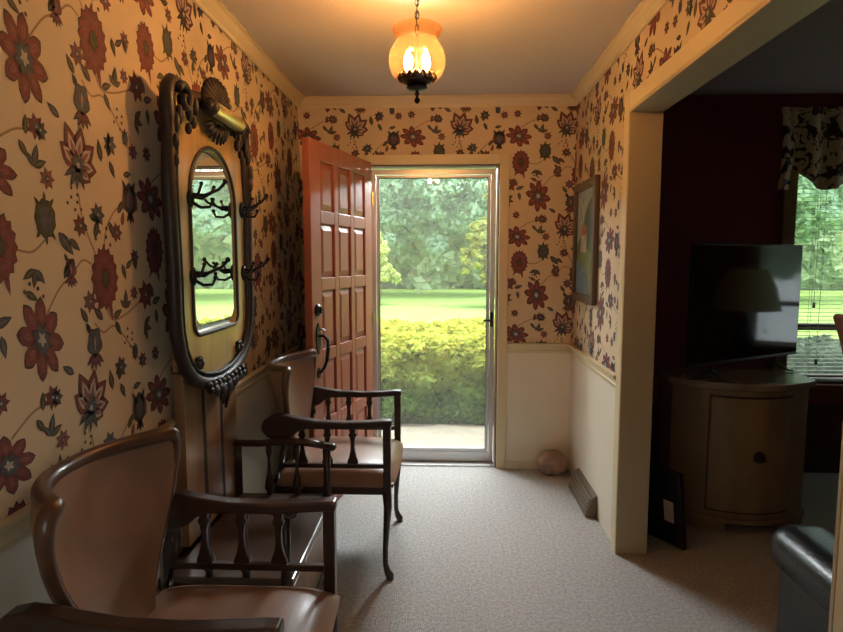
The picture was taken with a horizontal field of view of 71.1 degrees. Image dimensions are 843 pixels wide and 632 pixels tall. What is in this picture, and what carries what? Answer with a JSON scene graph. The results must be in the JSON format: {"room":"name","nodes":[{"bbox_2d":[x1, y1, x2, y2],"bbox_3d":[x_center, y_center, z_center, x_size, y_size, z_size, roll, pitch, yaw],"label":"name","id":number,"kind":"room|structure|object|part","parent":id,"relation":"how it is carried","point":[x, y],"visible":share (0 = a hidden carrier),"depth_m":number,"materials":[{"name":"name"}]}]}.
{"room":"entrance hall","nodes":[
{"label":"entrance hall","id":0,"kind":"room"},
{"bbox_2d":[0,0,302,617],"bbox_3d":[-0.990,0.147,0.505,0.123,2.440,6.900,0,6,2],"label":"wall","id":1,"kind":"structure","parent":0,"point":[86,362],"depth_m":1.61,"materials":[{"name":"beige paper"}]},
{"bbox_2d":[0,342,305,553],"bbox_3d":[-0.919,0.543,0.541,0.026,0.066,6.900,0,6,2],"label":"trim","id":2,"kind":"structure","parent":1,"relation":"attached to","point":[15,527],"depth_m":1.32,"materials":[{"name":"beige paint"}]},
{"bbox_2d":[192,0,303,107],"bbox_3d":[-0.904,-1.036,0.386,0.055,0.062,6.900,0,6,2],"label":"trim","id":3,"kind":"structure","parent":1,"relation":"attached to","point":[216,11],"depth_m":2.76,"materials":[{"name":"beige paint"}]},
{"bbox_2d":[221,0,842,96],"bbox_3d":[1.692,-1.108,0.294,5.490,0.100,7.170,0,6,2],"label":"ceiling","id":4,"kind":"structure","parent":0,"point":[323,47],"depth_m":2.84,"materials":[{"name":"beige paint"}]},
{"bbox_2d":[397,0,436,103],"bbox_3d":[-0.017,-1.023,2.213,0.214,0.442,0.214,0,6,2],"label":"pendant lamp","id":5,"kind":"object","parent":4,"relation":"hanging from","point":[416,81],"visible":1,"depth_m":2.20,"materials":[{"name":"brown metal"}]},
{"bbox_3d":[-0.050,-0.961,2.220,0.032,0.078,0.031,0,6,2],"label":"bulb","id":6,"kind":"part","parent":5,"relation":"part of","materials":[{"name":"white glass"}]},
{"bbox_3d":[-0.017,-0.859,2.229,0.150,0.112,0.150,0,6,2],"label":"crown","id":7,"kind":"part","parent":5,"relation":"part of","materials":[{"name":"brown metal"}]},
{"bbox_3d":[-0.017,-1.036,2.212,0.015,0.353,0.015,-5,8,-43],"label":"chain","id":8,"kind":"part","parent":5,"relation":"part of","materials":[{"name":"brown metal"}]},
{"bbox_3d":[0.017,-0.961,2.218,0.032,0.078,0.031,0,6,2],"label":"bulb","id":9,"kind":"part","parent":5,"relation":"part of","materials":[{"name":"white glass"}]},
{"bbox_2d":[298,93,842,468],"bbox_3d":[1.826,-0.186,3.906,5.490,2.440,0.153,0,6,2],"label":"wall","id":10,"kind":"structure","parent":0,"point":[540,142],"depth_m":3.81,"materials":[{"name":"beige paper"}]},
{"bbox_2d":[299,137,374,498],"bbox_3d":[-0.466,0.052,3.515,0.186,2.018,0.859,2,6,17],"label":"door","id":11,"kind":"structure","parent":10,"relation":"in","point":[338,203],"depth_m":3.40,"materials":[{"name":"red wood"}]},
{"bbox_3d":[-0.630,0.186,3.190,0.071,0.300,0.052,2,6,17],"label":"handle","id":12,"kind":"part","parent":11,"relation":"part of","materials":[{"name":"black metal"}]},
{"bbox_3d":[-0.520,0.189,3.156,0.071,0.300,0.052,2,6,17],"label":"handle","id":13,"kind":"part","parent":11,"relation":"part of","materials":[{"name":"black metal"}]},
{"bbox_3d":[-0.534,-0.702,3.221,0.034,0.260,0.170,2,6,17],"label":"panel","id":14,"kind":"part","parent":11,"relation":"part of","materials":[{"name":"brown wood"}]},
{"bbox_3d":[-0.534,-0.358,3.255,0.034,0.290,0.170,2,6,17],"label":"panel","id":15,"kind":"part","parent":11,"relation":"part of","materials":[{"name":"brown wood"}]},
{"bbox_3d":[-0.534,0.015,3.292,0.034,0.320,0.170,2,6,17],"label":"panel","id":16,"kind":"part","parent":11,"relation":"part of","materials":[{"name":"brown wood"}]},
{"bbox_3d":[-0.534,0.403,3.330,0.034,0.320,0.170,2,6,17],"label":"panel","id":17,"kind":"part","parent":11,"relation":"part of","materials":[{"name":"brown wood"}]},
{"bbox_3d":[-0.468,-0.722,3.433,0.034,0.260,0.170,2,6,17],"label":"panel","id":18,"kind":"part","parent":11,"relation":"part of","materials":[{"name":"brown wood"}]},
{"bbox_3d":[-0.468,-0.379,3.466,0.034,0.290,0.170,2,6,17],"label":"panel","id":19,"kind":"part","parent":11,"relation":"part of","materials":[{"name":"brown wood"}]},
{"bbox_3d":[-0.468,-0.006,3.503,0.034,0.320,0.170,2,6,17],"label":"panel","id":20,"kind":"part","parent":11,"relation":"part of","materials":[{"name":"brown wood"}]},
{"bbox_3d":[-0.468,0.382,3.541,0.034,0.320,0.170,2,6,17],"label":"panel","id":21,"kind":"part","parent":11,"relation":"part of","materials":[{"name":"brown wood"}]},
{"bbox_3d":[-0.468,0.770,3.579,0.034,0.320,0.170,2,6,17],"label":"panel","id":22,"kind":"part","parent":11,"relation":"part of","materials":[{"name":"brown wood"}]},
{"bbox_3d":[-0.403,-0.743,3.644,0.034,0.260,0.170,2,6,17],"label":"panel","id":23,"kind":"part","parent":11,"relation":"part of","materials":[{"name":"brown wood"}]},
{"bbox_3d":[-0.403,-0.400,3.678,0.034,0.290,0.170,2,6,17],"label":"panel","id":24,"kind":"part","parent":11,"relation":"part of","materials":[{"name":"brown wood"}]},
{"bbox_3d":[-0.403,-0.027,3.714,0.034,0.320,0.170,2,6,17],"label":"panel","id":25,"kind":"part","parent":11,"relation":"part of","materials":[{"name":"brown wood"}]},
{"bbox_3d":[-0.403,0.362,3.752,0.034,0.320,0.170,2,6,17],"label":"panel","id":26,"kind":"part","parent":11,"relation":"part of","materials":[{"name":"brown wood"}]},
{"bbox_3d":[-0.403,0.750,3.790,0.034,0.320,0.170,2,6,17],"label":"panel","id":27,"kind":"part","parent":11,"relation":"part of","materials":[{"name":"brown wood"}]},
{"bbox_2d":[371,169,495,460],"bbox_3d":[0.078,0.018,3.994,0.828,1.988,0.083,0,6,2],"label":"door","id":28,"kind":"structure","parent":10,"relation":"in","point":[424,453],"depth_m":4.00,"materials":[{"name":"silver metal"}]},
{"bbox_3d":[0.448,0.024,3.966,0.066,0.100,0.053,0,6,2],"label":"handle","id":29,"kind":"part","parent":28,"relation":"part of","materials":[{"name":"black metal"}]},
{"bbox_2d":[357,154,509,468],"bbox_3d":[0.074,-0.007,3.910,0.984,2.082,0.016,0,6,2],"label":"trim","id":30,"kind":"structure","parent":10,"relation":"attached to","point":[503,160],"depth_m":3.84,"materials":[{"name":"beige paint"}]},
{"bbox_2d":[298,94,575,108],"bbox_3d":[0.094,-1.366,3.756,1.786,0.062,0.055,0,6,2],"label":"trim","id":31,"kind":"structure","parent":10,"relation":"attached to","point":[507,100],"depth_m":3.75,"materials":[{"name":"beige paint"}]},
{"bbox_2d":[401,459,494,466],"bbox_3d":[0.078,1.015,4.099,0.860,0.012,0.138,0,6,2],"label":"threshold","id":32,"kind":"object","parent":10,"relation":"attached to","point":[404,462],"depth_m":4.05,"materials":[{"name":"silver metal"}]},
{"bbox_2d":[505,461,566,468],"bbox_3d":[0.771,1.007,3.985,0.411,0.050,0.012,0,6,2],"label":"baseboard","id":33,"kind":"structure","parent":10,"relation":"attached to","point":[508,464],"depth_m":3.98,"materials":[{"name":"beige paint"}]},
{"bbox_2d":[507,343,567,352],"bbox_3d":[0.764,0.213,3.900,0.396,0.066,0.026,0,6,2],"label":"trim","id":34,"kind":"structure","parent":10,"relation":"attached to","point":[511,347],"depth_m":3.90,"materials":[{"name":"beige paint"}]},
{"bbox_2d":[650,403,842,472],"bbox_3d":[2.560,0.810,3.896,2.876,0.460,0.012,0,6,2],"label":"trim","id":35,"kind":"structure","parent":10,"relation":"attached to","point":[824,426],"depth_m":3.89,"materials":[{"name":"brown wood"}]},
{"bbox_2d":[773,166,842,399],"bbox_3d":[2.989,-0.299,3.804,1.410,1.705,0.145,0,6,2],"label":"window","id":36,"kind":"structure","parent":10,"relation":"in","point":[821,391],"depth_m":3.82,"materials":[{"name":"brown"}]},
{"bbox_3d":[2.987,-0.345,3.764,1.370,1.605,0.016,0,6,2],"label":"casing","id":37,"kind":"part","parent":36,"relation":"part of","materials":[{"name":"brown wood"}]},
{"bbox_2d":[786,189,842,381],"bbox_3d":[2.988,-0.319,3.794,1.212,1.510,0.043,0,6,2],"label":"window blind","id":38,"kind":"object","parent":36,"relation":"attached to","point":[813,304],"visible":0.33,"depth_m":3.83,"materials":[{"name":"white plastic"}]},
{"bbox_3d":[2.989,-0.305,3.800,0.923,1.458,0.029,0,6,2],"label":"ladder cord","id":39,"kind":"part","parent":38,"relation":"part of","materials":[{"name":"white fabric"}]},
{"bbox_3d":[2.540,-0.559,3.772,0.002,0.948,0.002,0,6,2],"label":"pull cord","id":40,"kind":"part","parent":38,"relation":"part of","materials":[{"name":"white fabric"}]},
{"bbox_3d":[2.576,-0.374,3.789,0.002,1.318,0.002,0,6,2],"label":"pull cord","id":41,"kind":"part","parent":38,"relation":"part of","materials":[{"name":"white fabric"}]},
{"bbox_3d":[2.989,0.425,3.871,1.212,0.014,0.026,0,6,2],"label":"rail","id":42,"kind":"part","parent":38,"relation":"part of","materials":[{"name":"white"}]},
{"bbox_3d":[2.988,0.497,3.857,1.410,0.110,0.095,0,6,2],"label":"sill","id":43,"kind":"part","parent":36,"relation":"part of","materials":[{"name":"brown wood"}]},
{"bbox_2d":[775,106,842,189],"bbox_3d":[2.985,-1.033,3.631,1.556,0.500,0.106,0,6,2],"label":"valance","id":44,"kind":"object","parent":10,"relation":"attached to","point":[812,144],"visible":1,"depth_m":3.62,"materials":[{"name":"multicoloured fabric"}]},
{"bbox_3d":[2.986,-1.265,3.633,1.556,0.016,0.058,0,6,2],"label":"curtain rod","id":45,"kind":"part","parent":44,"relation":"part of","materials":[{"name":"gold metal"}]},
{"bbox_2d":[318,466,838,631],"bbox_3d":[1.689,1.426,0.477,5.490,0.100,7.040,0,6,2],"label":"floor","id":46,"kind":"structure","parent":0,"point":[473,549],"depth_m":2.72,"materials":[{"name":"beige carpet"}]},
{"bbox_2d":[0,426,340,631],"bbox_3d":[-0.558,0.807,1.453,0.640,0.950,0.624,0,6,2],"label":"armchair","id":47,"kind":"object","parent":46,"relation":"on","point":[101,515],"visible":1,"depth_m":1.53,"materials":[{"name":"brown leather"}]},
{"bbox_3d":[-0.790,0.591,1.441,0.164,0.499,0.575,0,6,2],"label":"backrest","id":48,"kind":"part","parent":47,"relation":"part of","materials":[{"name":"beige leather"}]},
{"bbox_3d":[-0.551,0.622,1.143,0.567,0.114,0.044,0,6,2],"label":"arm","id":49,"kind":"part","parent":47,"relation":"part of","materials":[{"name":"brown wood"}]},
{"bbox_3d":[-0.744,0.724,1.744,0.084,0.298,0.040,0,6,2],"label":"post","id":50,"kind":"part","parent":47,"relation":"part of","materials":[{"name":"brown wood"}]},
{"bbox_2d":[147,585,340,631],"bbox_3d":[-0.510,0.819,1.452,0.545,0.089,0.572,0,6,2],"label":"seat cushion","id":51,"kind":"object","parent":47,"relation":"on","point":[302,609],"depth_m":1.58,"materials":[{"name":"beige leather"}]},
{"bbox_3d":[-0.512,0.735,1.736,0.460,0.020,0.020,0,6,2],"label":"rail","id":52,"kind":"part","parent":47,"relation":"part of","materials":[{"name":"brown wood"}]},
{"bbox_3d":[-0.528,0.566,1.720,0.567,0.114,0.044,0,6,2],"label":"arm","id":53,"kind":"part","parent":47,"relation":"part of","materials":[{"name":"brown wood"}]},
{"bbox_3d":[-0.267,0.714,1.724,0.034,0.325,0.034,0,6,2],"label":"post","id":54,"kind":"part","parent":47,"relation":"part of","materials":[{"name":"brown wood"}]},
{"bbox_3d":[-0.265,1.050,1.757,0.048,0.403,0.042,0,6,2],"label":"leg","id":55,"kind":"part","parent":47,"relation":"part of","materials":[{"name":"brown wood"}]},
{"bbox_2d":[158,73,335,590],"bbox_3d":[-0.610,0.166,2.228,0.473,2.072,0.848,0,6,2],"label":"hall tree","id":56,"kind":"object","parent":46,"relation":"on","point":[206,172],"visible":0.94,"depth_m":2.15,"materials":[{"name":"brown wood"}]},
{"bbox_3d":[-0.821,0.919,1.912,0.031,0.630,0.031,-5,8,-43],"label":"post","id":57,"kind":"part","parent":56,"relation":"part of","materials":[{"name":"brown wood"}]},
{"bbox_3d":[-0.776,-0.265,2.226,0.042,1.073,0.780,0,6,2],"label":"carved frame","id":58,"kind":"part","parent":56,"relation":"part of","materials":[{"name":"brown wood"}]},
{"bbox_2d":[177,104,244,371],"bbox_3d":[-0.786,-0.265,2.227,0.016,0.955,0.662,0,6,2],"label":"mirror","id":59,"kind":"object","parent":56,"relation":"attached to","point":[213,316],"depth_m":2.19,"materials":[{"name":"clear mirror"}]},
{"bbox_3d":[-0.796,0.855,2.568,0.031,0.630,0.031,-5,8,-43],"label":"post","id":60,"kind":"part","parent":56,"relation":"part of","materials":[{"name":"brown wood"}]},
{"bbox_3d":[-0.596,0.814,2.224,0.405,0.022,0.686,0,6,2],"label":"seat lid","id":61,"kind":"part","parent":56,"relation":"part of","materials":[{"name":"brown wood"}]},
{"bbox_3d":[-0.612,0.614,1.874,0.448,0.052,0.056,0,6,2],"label":"bench arm","id":62,"kind":"part","parent":56,"relation":"part of","materials":[{"name":"brown wood"}]},
{"bbox_3d":[-0.587,0.550,2.530,0.448,0.052,0.056,0,6,2],"label":"bench arm","id":63,"kind":"part","parent":56,"relation":"part of","materials":[{"name":"brown wood"}]},
{"bbox_3d":[-0.435,0.927,1.898,0.046,0.620,0.044,0,6,2],"label":"post","id":64,"kind":"part","parent":56,"relation":"part of","materials":[{"name":"brown wood"}]},
{"bbox_3d":[-0.413,0.958,2.232,0.008,0.190,0.550,0,6,2],"label":"panel","id":65,"kind":"part","parent":56,"relation":"part of","materials":[{"name":"brown wood"}]},
{"bbox_3d":[-0.410,0.863,2.554,0.046,0.620,0.044,0,6,2],"label":"post","id":66,"kind":"part","parent":56,"relation":"part of","materials":[{"name":"brown wood"}]},
{"bbox_2d":[261,349,402,580],"bbox_3d":[-0.418,0.668,2.872,0.640,0.950,0.624,0,6,2],"label":"armchair","id":67,"kind":"object","parent":46,"relation":"on","point":[360,465],"visible":0.85,"depth_m":2.61,"materials":[{"name":"brown wood"}]},
{"bbox_3d":[-0.627,0.641,2.586,0.084,0.298,0.040,0,6,2],"label":"post","id":68,"kind":"part","parent":67,"relation":"part of","materials":[{"name":"brown wood"}]},
{"bbox_3d":[-0.650,0.452,2.860,0.164,0.499,0.575,0,6,2],"label":"backrest","id":69,"kind":"part","parent":67,"relation":"part of","materials":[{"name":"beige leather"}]},
{"bbox_3d":[-0.605,0.585,3.163,0.084,0.298,0.040,0,6,2],"label":"post","id":70,"kind":"part","parent":67,"relation":"part of","materials":[{"name":"brown wood"}]},
{"bbox_3d":[-0.411,0.483,2.562,0.567,0.114,0.044,0,6,2],"label":"arm","id":71,"kind":"part","parent":67,"relation":"part of","materials":[{"name":"brown wood"}]},
{"bbox_3d":[-0.394,0.652,2.578,0.460,0.020,0.020,0,6,2],"label":"rail","id":72,"kind":"part","parent":67,"relation":"part of","materials":[{"name":"brown wood"}]},
{"bbox_3d":[-0.386,0.729,2.877,0.525,0.070,0.556,0,6,2],"label":"seat frame","id":73,"kind":"part","parent":67,"relation":"part of","materials":[{"name":"brown wood"}]},
{"bbox_2d":[276,436,402,487],"bbox_3d":[-0.371,0.680,2.871,0.545,0.089,0.572,0,6,2],"label":"seat cushion","id":74,"kind":"object","parent":67,"relation":"on","point":[367,449],"depth_m":2.63,"materials":[{"name":"beige leather"}]},
{"bbox_3d":[-0.389,0.427,3.139,0.567,0.114,0.044,0,6,2],"label":"arm","id":75,"kind":"part","parent":67,"relation":"part of","materials":[{"name":"brown wood"}]},
{"bbox_3d":[-0.372,0.596,3.155,0.460,0.020,0.020,0,6,2],"label":"rail","id":76,"kind":"part","parent":67,"relation":"part of","materials":[{"name":"brown wood"}]},
{"bbox_3d":[-0.149,0.631,2.566,0.034,0.325,0.034,0,6,2],"label":"post","id":77,"kind":"part","parent":67,"relation":"part of","materials":[{"name":"brown wood"}]},
{"bbox_3d":[-0.147,0.967,2.599,0.048,0.403,0.042,0,6,2],"label":"leg","id":78,"kind":"part","parent":67,"relation":"part of","materials":[{"name":"brown wood"}]},
{"bbox_3d":[-0.127,0.575,3.143,0.034,0.325,0.034,0,6,2],"label":"post","id":79,"kind":"part","parent":67,"relation":"part of","materials":[{"name":"brown wood"}]},
{"bbox_3d":[-0.125,0.911,3.176,0.048,0.403,0.042,0,6,2],"label":"leg","id":80,"kind":"part","parent":67,"relation":"part of","materials":[{"name":"brown wood"}]},
{"bbox_2d":[538,449,567,475],"bbox_3d":[0.862,0.961,3.873,0.196,0.163,0.150,0,6,2],"label":"rock","id":81,"kind":"object","parent":46,"relation":"on","point":[553,462],"visible":1,"depth_m":3.83,"materials":[{"name":"brown stone"}]},
{"bbox_2d":[569,468,596,517],"bbox_3d":[0.937,1.023,3.443,0.062,0.124,0.440,0,6,2],"label":"floor vent","id":82,"kind":"object","parent":46,"relation":"in","point":[584,494],"visible":1,"depth_m":3.36,"materials":[{"name":"brown metal"}]},
{"bbox_2d":[647,462,686,550],"bbox_3d":[1.176,0.931,2.984,0.082,0.395,0.340,-3,6,-30],"label":"folder","id":83,"kind":"object","parent":46,"relation":"on","point":[666,504],"visible":0.6,"depth_m":2.90,"materials":[{"name":"black plastic"}]},
{"bbox_2d":[655,367,815,531],"bbox_3d":[1.697,0.715,3.195,0.734,0.785,0.475,1,6,6],"label":"base cabinet","id":84,"kind":"object","parent":46,"relation":"on","point":[737,444],"visible":0.88,"depth_m":3.05,"materials":[{"name":"beige wood"}]},
{"bbox_2d":[685,243,802,381],"bbox_3d":[1.769,-0.034,3.184,0.930,0.704,0.178,-3,6,-28],"label":"television","id":85,"kind":"object","parent":84,"relation":"on","point":[743,299],"visible":1,"depth_m":3.15,"materials":[{"name":"black plastic"}]},
{"bbox_3d":[1.699,1.042,3.243,0.714,0.025,0.442,1,6,6],"label":"moulding","id":86,"kind":"part","parent":84,"relation":"part of","materials":[{"name":"beige wood"}]},
{"bbox_3d":[1.690,0.713,3.025,0.404,0.593,0.071,1,6,6],"label":"door","id":87,"kind":"part","parent":84,"relation":"part of","materials":[{"name":"beige wood"}]},
{"bbox_3d":[1.709,0.720,2.972,0.060,0.059,0.034,1,6,6],"label":"knob","id":88,"kind":"part","parent":84,"relation":"part of","materials":[{"name":"brown wood"}]},
{"bbox_2d":[770,524,834,631],"bbox_3d":[1.681,0.843,1.656,0.970,0.830,0.898,0,6,2],"label":"sofa","id":89,"kind":"object","parent":46,"relation":"on","point":[803,554],"visible":0.88,"depth_m":1.92,"materials":[{"name":"black leather"}]},
{"bbox_3d":[1.311,1.033,1.675,0.170,0.382,0.830,0,6,2],"label":"arm","id":90,"kind":"part","parent":89,"relation":"part of","materials":[{"name":"black leather"}]},
{"bbox_2d":[833,313,842,352],"bbox_3d":[2.183,0.595,2.443,0.700,1.170,0.510,0,6,2],"label":"upholstered chair","id":91,"kind":"object","parent":46,"relation":"on","point":[838,318],"visible":1,"depth_m":2.62,"materials":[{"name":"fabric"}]},
{"bbox_2d":[568,0,734,540],"bbox_3d":[0.916,0.155,0.432,0.125,2.440,6.900,0,6,2],"label":"wall","id":92,"kind":"structure","parent":0,"point":[600,115],"depth_m":3.05,"materials":[{"name":"beige paper"}]},
{"bbox_2d":[571,175,599,305],"bbox_3d":[0.960,-0.435,3.470,0.030,0.710,0.520,0,6,2],"label":"framed picture","id":93,"kind":"object","parent":92,"relation":"attached to","point":[587,192],"visible":1,"depth_m":3.43,"materials":[{"name":"brown"}]},
{"bbox_2d":[576,187,592,294],"bbox_3d":[0.961,-0.435,3.470,0.003,0.614,0.424,0,6,2],"label":"painting","id":94,"kind":"object","parent":93,"relation":"attached to","point":[584,195],"depth_m":3.49,"materials":[{"name":"multicoloured paint"}]},
{"bbox_2d":[568,343,615,387],"bbox_3d":[0.956,0.265,3.374,0.026,0.066,1.068,0,6,2],"label":"trim","id":95,"kind":"structure","parent":92,"relation":"attached to","point":[597,367],"depth_m":3.25,"materials":[{"name":"beige paint"}]},
{"bbox_2d":[570,0,668,105],"bbox_3d":[0.829,-1.029,0.320,0.055,0.062,6.900,0,6,2],"label":"trim","id":96,"kind":"structure","parent":92,"relation":"attached to","point":[646,10],"depth_m":2.75,"materials":[{"name":"beige paint"}]},
{"bbox_2d":[610,0,842,631],"bbox_3d":[0.977,0.184,1.979,0.150,2.080,1.545,0,6,2],"label":"trim","id":97,"kind":"structure","parent":92,"relation":"attached to","point":[770,18],"depth_m":2.68,"materials":[{"name":"beige paint"}]},
{"label":"outside","id":98,"kind":"structure","parent":0,"visible":0},
{"bbox_2d":[380,286,842,340],"bbox_3d":[1.805,-2.868,46.939,120.000,0.300,85.940,0,6,2],"label":"lawn","id":99,"kind":"structure","parent":98,"point":[428,306],"depth_m":20.16,"materials":[{"name":"green plant"}]},
{"bbox_2d":[376,229,400,285],"bbox_3d":[-2.225,-1.998,19.956,3.117,3.233,1.944,0,6,2],"label":"tree","id":100,"kind":"object","parent":99,"relation":"on","point":[386,272],"visible":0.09,"depth_m":19.66,"materials":[{"name":"green plant"}]},
{"bbox_2d":[377,316,494,424],"bbox_3d":[-0.405,0.517,5.772,4.836,1.082,1.604,0,6,2],"label":"boxwood hedge","id":101,"kind":"object","parent":99,"relation":"on","point":[438,367],"visible":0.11,"depth_m":5.11,"materials":[{"name":"green plant"}]},
{"bbox_2d":[381,424,492,458],"bbox_3d":[0.125,1.059,4.679,4.300,0.130,1.010,0,6,2],"label":"porch slab","id":102,"kind":"object","parent":99,"relation":"on","point":[441,435],"visible":0.06,"depth_m":4.83,"materials":[{"name":"concrete"}]},
{"bbox_2d":[378,169,495,254],"bbox_3d":[-0.176,-6.606,24.458,11.738,11.529,7.394,1,6,10],"label":"tree","id":103,"kind":"object","parent":99,"relation":"on","point":[426,197],"visible":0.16,"depth_m":23.74,"materials":[{"name":"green plant"}]},
{"bbox_2d":[458,184,495,296],"bbox_3d":[2.525,-2.933,18.795,2.712,5.322,2.091,0,6,2],"label":"tree","id":104,"kind":"object","parent":99,"relation":"on","point":[478,243],"visible":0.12,"depth_m":18.51,"materials":[{"name":"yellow plant"}]},
{"bbox_2d":[380,190,842,289],"bbox_3d":[4.670,-6.566,30.081,103.817,11.204,3.754,0,6,2],"label":"woodland","id":105,"kind":"object","parent":99,"relation":"on","point":[415,264],"visible":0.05,"depth_m":29.86,"materials":[{"name":"green plant"}]},
{"bbox_2d":[787,334,842,373],"bbox_3d":[4.283,0.591,6.024,2.382,0.878,1.245,0,6,2],"label":"shrub","id":106,"kind":"object","parent":99,"relation":"on","point":[829,356],"visible":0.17,"depth_m":5.62,"materials":[{"name":"green plant"}]},
{"bbox_2d":[795,174,842,244],"bbox_3d":[11.212,-5.501,22.360,10.572,9.737,7.275,0,6,2],"label":"tree","id":107,"kind":"object","parent":99,"relation":"on","point":[834,196],"visible":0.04,"depth_m":20.07,"materials":[{"name":"green plant"}]}
]}

